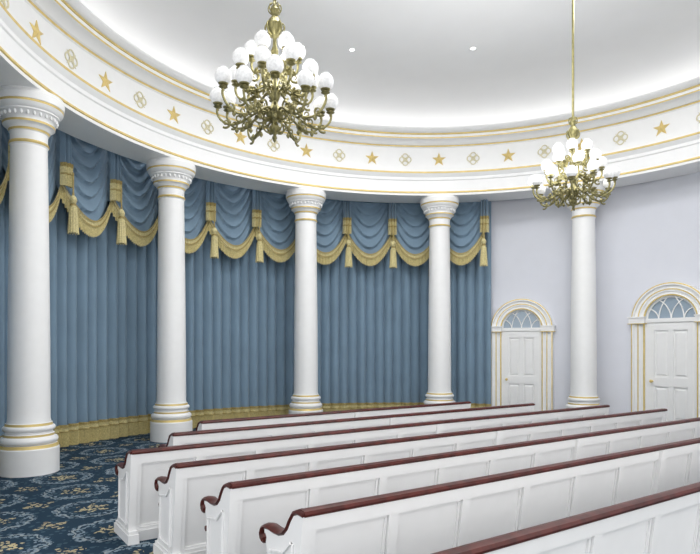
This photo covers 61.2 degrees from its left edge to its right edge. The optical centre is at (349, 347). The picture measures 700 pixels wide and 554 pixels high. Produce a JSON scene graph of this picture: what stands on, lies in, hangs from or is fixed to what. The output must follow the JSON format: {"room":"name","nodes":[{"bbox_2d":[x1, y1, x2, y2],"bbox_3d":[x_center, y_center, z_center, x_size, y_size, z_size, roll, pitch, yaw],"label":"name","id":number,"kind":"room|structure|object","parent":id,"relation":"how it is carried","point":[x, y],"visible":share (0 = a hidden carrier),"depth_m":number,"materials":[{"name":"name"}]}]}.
{"room":"house of worship","nodes":[
{"label":"house of worship","id":0,"kind":"room"},
{"bbox_2d":[0,427,195,553],"bbox_3d":[1.500,1.850,6.500,21.000,0.100,21.000,0,0,0],"label":"floor","id":1,"kind":"structure","parent":0,"point":[73,509],"depth_m":6.76,"materials":[{"name":"carpet"}]},
{"bbox_2d":[0,85,64,477],"bbox_3d":[-4.665,-0.912,8.606,0.940,5.424,0.940,0,0,0],"label":"column","id":2,"kind":"structure","parent":1,"relation":"on","point":[29,445],"depth_m":8.37,"materials":[{"name":"white paint"}]},
{"bbox_2d":[146,157,195,442],"bbox_3d":[-3.517,-0.912,11.659,0.940,5.424,0.940,0,0,0],"label":"column","id":3,"kind":"structure","parent":1,"relation":"on","point":[171,176],"depth_m":11.42,"materials":[{"name":"white paint"}]},
{"bbox_2d":[286,187,325,413],"bbox_3d":[-1.026,-0.912,13.765,0.940,5.424,0.940,0,0,0],"label":"column","id":4,"kind":"structure","parent":1,"relation":"on","point":[306,203],"depth_m":13.53,"materials":[{"name":"white paint"}]},
{"bbox_2d":[196,401,470,430],"bbox_3d":[-0.043,1.366,9.177,4.916,0.868,0.585,0,0,-35],"label":"pew","id":5,"kind":"object","parent":1,"relation":"on","point":[329,415],"visible":0.16,"depth_m":8.61,"materials":[{"name":"white wood"}]},
{"bbox_2d":[158,403,534,446],"bbox_3d":[0.440,1.366,8.466,6.196,0.868,0.585,0,0,-35],"label":"pew","id":6,"kind":"object","parent":1,"relation":"on","point":[237,433],"visible":0.3,"depth_m":7.67,"materials":[{"name":"white wood"}]},
{"bbox_2d":[114,405,609,545],"bbox_3d":[0.984,1.366,7.772,7.656,0.868,0.584,0,0,-35],"label":"pew","id":7,"kind":"object","parent":1,"relation":"on","point":[137,520],"visible":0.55,"depth_m":5.93,"materials":[{"name":"white wood"}]},
{"bbox_2d":[153,408,666,553],"bbox_3d":[1.593,1.366,7.160,7.696,0.868,0.585,0,0,-35],"label":"pew","id":8,"kind":"object","parent":1,"relation":"on","point":[182,522],"visible":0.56,"depth_m":5.44,"materials":[{"name":"white wood"}]},
{"bbox_2d":[420,194,458,403],"bbox_3d":[2.176,-0.912,14.387,0.940,5.424,0.940,0,0,0],"label":"column","id":9,"kind":"structure","parent":1,"relation":"on","point":[439,209],"depth_m":14.15,"materials":[{"name":"white paint"}]},
{"bbox_2d":[200,417,699,553],"bbox_3d":[2.299,1.366,6.567,8.016,0.868,0.585,0,0,-35],"label":"pew","id":10,"kind":"object","parent":1,"relation":"on","point":[234,519],"visible":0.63,"depth_m":4.85,"materials":[{"name":"white wood"}]},
{"bbox_2d":[259,438,699,553],"bbox_3d":[2.826,1.366,5.862,7.956,0.868,0.585,0,0,-35],"label":"pew","id":11,"kind":"object","parent":1,"relation":"on","point":[431,519],"visible":0.87,"depth_m":4.28,"materials":[{"name":"white wood"}]},
{"bbox_2d":[432,482,699,553],"bbox_3d":[3.409,1.366,5.061,7.916,0.868,0.585,0,0,-35],"label":"pew","id":12,"kind":"object","parent":1,"relation":"on","point":[665,522],"visible":1,"depth_m":3.53,"materials":[{"name":"white wood"}]},
{"bbox_2d":[563,182,605,407],"bbox_3d":[5.275,-0.912,13.368,0.940,5.424,0.940,0,0,0],"label":"column","id":13,"kind":"structure","parent":1,"relation":"on","point":[583,361],"depth_m":13.14,"materials":[{"name":"white paint"}]},
{"bbox_2d":[80,0,699,126],"bbox_3d":[1.770,-5.425,7.930,12.800,0.890,12.800,0,0,0],"label":"ceiling","id":14,"kind":"structure","parent":0,"point":[412,64],"depth_m":11.22,"materials":[{"name":"paint"}]},
{"bbox_2d":[210,0,337,146],"bbox_3d":[-0.775,-3.950,6.100,1.298,3.600,1.298,0,0,0],"label":"chandelier","id":15,"kind":"object","parent":14,"relation":"hanging from","point":[307,80],"visible":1,"depth_m":5.97,"materials":[{"name":"gold metal"}]},
{"bbox_2d":[528,0,620,210],"bbox_3d":[3.390,-3.930,9.000,1.298,3.640,1.298,0,0,0],"label":"chandelier","id":16,"kind":"object","parent":14,"relation":"hanging from","point":[597,162],"visible":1,"depth_m":8.87,"materials":[{"name":"gold metal"}]},
{"bbox_2d":[491,196,557,409],"bbox_3d":[4.329,-1.915,14.705,1.642,7.430,0.195,0,0,25],"label":"wall","id":17,"kind":"structure","parent":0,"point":[524,235],"depth_m":14.62,"materials":[{"name":"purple paint"}]},
{"bbox_2d":[491,298,555,410],"bbox_3d":[4.216,0.290,14.581,1.600,3.020,0.175,0,0,25],"label":"surround","id":18,"kind":"object","parent":17,"relation":"attached to","point":[547,327],"visible":0.92,"depth_m":14.52,"materials":[{"name":"white paint"}]},
{"bbox_2d":[502,310,540,327],"bbox_3d":[4.241,-0.711,14.636,0.966,0.484,0.040,0,0,25],"label":"lunette tracery","id":19,"kind":"object","parent":18,"relation":"attached to","point":[517,311],"visible":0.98,"depth_m":14.63,"materials":[{"name":"white wood"}]},
{"bbox_2d":[504,311,539,327],"bbox_3d":[4.249,-0.715,14.651,0.980,0.490,0.001,0,0,25],"label":"glass","id":20,"kind":"object","parent":18,"relation":"in","point":[521,315],"depth_m":14.65,"materials":[{"name":"blue glass"}]},
{"bbox_2d":[502,327,541,410],"bbox_3d":[4.243,0.650,14.639,0.960,2.300,0.083,0,0,25],"label":"door leaf","id":21,"kind":"structure","parent":18,"relation":"attached to","point":[521,347],"depth_m":14.62,"materials":[{"name":"white paint"}]},
{"bbox_2d":[558,186,623,413],"bbox_3d":[5.655,-1.915,13.889,1.516,7.430,0.189,0,0,38],"label":"wall","id":22,"kind":"structure","parent":0,"point":[609,220],"depth_m":13.64,"materials":[{"name":"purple paint"}]},
{"bbox_2d":[624,172,699,412],"bbox_3d":[6.877,-1.915,12.646,0.219,7.430,2.018,0,0,-38],"label":"wall","id":23,"kind":"structure","parent":0,"point":[662,217],"depth_m":12.85,"materials":[{"name":"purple paint"}]},
{"bbox_2d":[627,282,699,416],"bbox_3d":[6.774,0.199,12.535,0.175,3.201,1.760,0,0,-38],"label":"surround","id":24,"kind":"object","parent":23,"relation":"attached to","point":[637,320],"visible":0.95,"depth_m":12.96,"materials":[{"name":"white paint"}]},
{"bbox_2d":[646,295,695,318],"bbox_3d":[6.822,-0.861,12.572,0.040,0.513,1.062,0,0,-38],"label":"tracery","id":25,"kind":"object","parent":24,"relation":"attached to","point":[666,297],"depth_m":12.59,"materials":[{"name":"white wood"}]},
{"bbox_2d":[646,317,696,421],"bbox_3d":[6.825,0.581,12.574,0.084,2.438,1.056,0,0,-38],"label":"door leaf","id":26,"kind":"structure","parent":24,"relation":"attached to","point":[671,343],"depth_m":12.53,"materials":[{"name":"white paint"}]},
{"bbox_2d":[648,297,694,318],"bbox_3d":[6.836,-0.866,12.583,0.001,0.519,1.078,0,0,-38],"label":"lunette glass","id":27,"kind":"object","parent":24,"relation":"attached to","point":[671,302],"visible":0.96,"depth_m":12.57,"materials":[{"name":"blue glass"}]},
{"bbox_3d":[8.239,-0.912,7.794,0.940,5.424,0.940,0,0,0],"label":"column","id":28,"kind":"structure","parent":0,"visible":0},
{"bbox_2d":[0,0,699,202],"bbox_3d":[1.770,-4.630,7.930,13.740,2.020,13.740,0,0,0],"label":"entablature","id":29,"kind":"object","parent":28,"relation":"on","point":[118,98],"visible":0.9,"depth_m":12.26,"materials":[{"name":"white paint"}]},
{"bbox_2d":[48,129,158,446],"label":"drapery","id":30,"kind":"object","parent":29,"relation":"hanging from","point":[103,204],"depth_m":11.37,"materials":[{"name":"blue fabric"}]},
{"bbox_2d":[184,177,294,428],"label":"drapery","id":31,"kind":"object","parent":29,"relation":"hanging from","point":[240,242],"depth_m":13.90,"materials":[{"name":"blue fabric"}]},
{"bbox_2d":[316,199,428,411],"label":"drapery","id":32,"kind":"object","parent":29,"relation":"hanging from","point":[372,284],"depth_m":15.06,"materials":[{"name":"blue fabric"}]},
{"bbox_2d":[450,199,490,407],"label":"drapery","id":33,"kind":"object","parent":29,"relation":"hanging from","point":[470,229],"depth_m":14.88,"materials":[{"name":"blue fabric"}]}
]}

